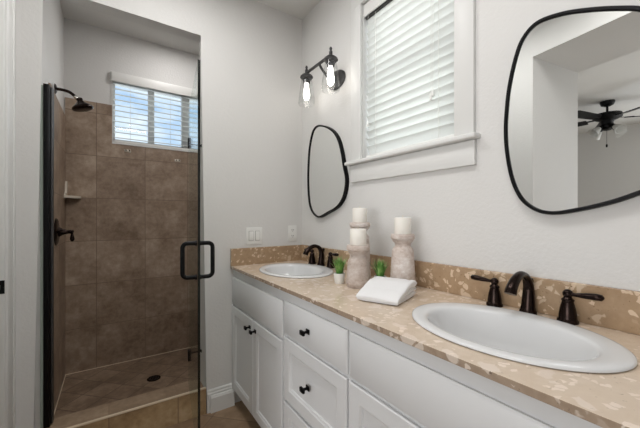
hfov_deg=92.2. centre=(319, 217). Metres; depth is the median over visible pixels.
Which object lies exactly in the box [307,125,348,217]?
mirror
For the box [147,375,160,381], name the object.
shower drain
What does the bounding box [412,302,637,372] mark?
sink
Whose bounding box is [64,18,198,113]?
wall
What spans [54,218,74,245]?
shower valve
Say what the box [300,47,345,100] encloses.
wall lamp
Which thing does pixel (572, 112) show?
mirror
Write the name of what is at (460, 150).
window
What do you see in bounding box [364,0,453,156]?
window blind
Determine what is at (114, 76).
window blind
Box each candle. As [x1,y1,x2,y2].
[350,227,365,244]
[352,208,366,221]
[394,216,410,233]
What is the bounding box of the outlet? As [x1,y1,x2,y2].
[288,225,296,240]
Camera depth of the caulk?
2.52 m
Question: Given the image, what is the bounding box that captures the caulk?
[54,345,197,413]
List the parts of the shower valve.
lever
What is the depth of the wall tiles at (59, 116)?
2.11 m
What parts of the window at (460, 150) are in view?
frame, sill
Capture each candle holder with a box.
[346,244,369,288]
[349,222,370,276]
[390,233,415,280]
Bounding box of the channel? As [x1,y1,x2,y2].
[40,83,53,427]
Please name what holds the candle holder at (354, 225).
on the countertop
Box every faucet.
[303,244,338,268]
[471,271,604,324]
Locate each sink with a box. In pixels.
[259,263,332,277]
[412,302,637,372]
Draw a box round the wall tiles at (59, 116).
[48,83,64,410]
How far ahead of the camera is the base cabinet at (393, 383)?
0.79 m
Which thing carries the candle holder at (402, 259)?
on the countertop
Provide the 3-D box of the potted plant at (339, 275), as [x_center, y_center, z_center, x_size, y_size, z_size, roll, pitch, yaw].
[0.100,0.247,1.498,0.113,0.137,0.133,0,0,40]
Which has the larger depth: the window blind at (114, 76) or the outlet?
the window blind at (114, 76)
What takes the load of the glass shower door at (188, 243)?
attached to the wall at (250, 51)
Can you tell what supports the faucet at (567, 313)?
on the countertop
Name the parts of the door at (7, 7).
strike plate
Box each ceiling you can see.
[60,0,198,55]
[255,0,320,19]
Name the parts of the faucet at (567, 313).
lever, handle, spout, handle, lever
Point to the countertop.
(605, 400)
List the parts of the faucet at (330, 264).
handle, spout, handle, lever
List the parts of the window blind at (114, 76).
ladder cord, rail, ladder cord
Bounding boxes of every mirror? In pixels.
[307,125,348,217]
[504,5,639,214]
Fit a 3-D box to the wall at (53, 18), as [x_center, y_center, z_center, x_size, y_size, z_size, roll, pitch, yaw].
[-1.799,-0.167,2.013,0.112,2.800,1.070,0,0,-34]
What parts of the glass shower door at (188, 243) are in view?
pull handle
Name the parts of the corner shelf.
shelf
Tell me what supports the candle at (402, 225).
on the candle holder at (402, 259)
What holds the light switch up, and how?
attached to the wall at (250, 51)
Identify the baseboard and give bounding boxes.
[207,383,234,413]
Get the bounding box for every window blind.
[110,71,197,150]
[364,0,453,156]
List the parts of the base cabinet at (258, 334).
door, door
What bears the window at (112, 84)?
in the wall at (90, 52)
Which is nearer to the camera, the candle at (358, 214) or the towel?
the towel
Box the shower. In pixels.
[54,83,93,111]
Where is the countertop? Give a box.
[230,245,639,427]
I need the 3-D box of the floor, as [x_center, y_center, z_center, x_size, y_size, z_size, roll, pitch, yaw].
[-0.413,1.273,0.970,2.400,0.120,4.270,0,0,-34]
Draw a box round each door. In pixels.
[0,0,14,427]
[180,60,214,427]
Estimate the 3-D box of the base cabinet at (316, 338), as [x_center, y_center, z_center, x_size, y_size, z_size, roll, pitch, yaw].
[0.170,0.784,1.373,0.576,0.897,0.472,0,0,-34]
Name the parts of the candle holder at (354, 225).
plate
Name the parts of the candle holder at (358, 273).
plate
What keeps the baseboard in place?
attached to the wall at (250, 51)
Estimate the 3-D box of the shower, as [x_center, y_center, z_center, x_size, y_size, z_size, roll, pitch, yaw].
[-1.584,-0.768,1.989,0.197,0.150,0.120,0,0,-34]
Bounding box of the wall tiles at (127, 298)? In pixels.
[65,97,197,373]
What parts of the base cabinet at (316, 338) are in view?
drawer, knob, knob, drawer, drawer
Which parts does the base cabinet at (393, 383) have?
door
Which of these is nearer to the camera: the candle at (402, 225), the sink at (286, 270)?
the candle at (402, 225)
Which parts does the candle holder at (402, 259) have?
plate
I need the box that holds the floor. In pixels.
[54,346,260,427]
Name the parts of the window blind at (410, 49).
ladder cord, rail, ladder cord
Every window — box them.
[111,81,197,152]
[344,0,480,182]
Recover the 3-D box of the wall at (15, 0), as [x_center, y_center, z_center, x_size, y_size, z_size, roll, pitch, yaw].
[-0.629,-0.137,0.056,0.672,2.740,3.219,0,0,-42]
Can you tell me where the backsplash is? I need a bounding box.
[301,245,639,334]
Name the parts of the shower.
arm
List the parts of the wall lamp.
bulb, arm, bulb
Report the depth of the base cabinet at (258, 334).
1.67 m
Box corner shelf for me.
[64,181,80,198]
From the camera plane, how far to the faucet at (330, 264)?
2.02 m
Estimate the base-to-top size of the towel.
0.066 m
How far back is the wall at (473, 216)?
1.20 m
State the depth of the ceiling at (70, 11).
2.50 m
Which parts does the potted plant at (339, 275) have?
pot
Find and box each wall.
[15,0,15,427]
[16,0,301,427]
[43,0,63,111]
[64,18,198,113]
[302,0,639,290]
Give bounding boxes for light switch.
[246,227,261,244]
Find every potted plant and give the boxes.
[332,256,346,283]
[369,259,387,276]
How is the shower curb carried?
on the floor
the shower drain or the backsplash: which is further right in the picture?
the backsplash
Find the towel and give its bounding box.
[356,276,416,304]
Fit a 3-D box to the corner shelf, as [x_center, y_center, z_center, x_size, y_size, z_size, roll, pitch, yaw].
[-1.897,-0.217,2.364,0.098,0.130,0.098,0,0,-34]
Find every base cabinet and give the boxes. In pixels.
[232,270,284,427]
[284,292,349,427]
[349,320,602,427]
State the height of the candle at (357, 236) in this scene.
0.084 m
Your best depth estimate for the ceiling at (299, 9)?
2.19 m
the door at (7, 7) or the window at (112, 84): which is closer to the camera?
the door at (7, 7)
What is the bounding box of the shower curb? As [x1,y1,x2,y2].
[47,378,205,427]
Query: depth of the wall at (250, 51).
2.00 m
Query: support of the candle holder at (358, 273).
on the countertop
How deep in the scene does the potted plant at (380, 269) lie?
1.41 m
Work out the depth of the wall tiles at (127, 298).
2.58 m

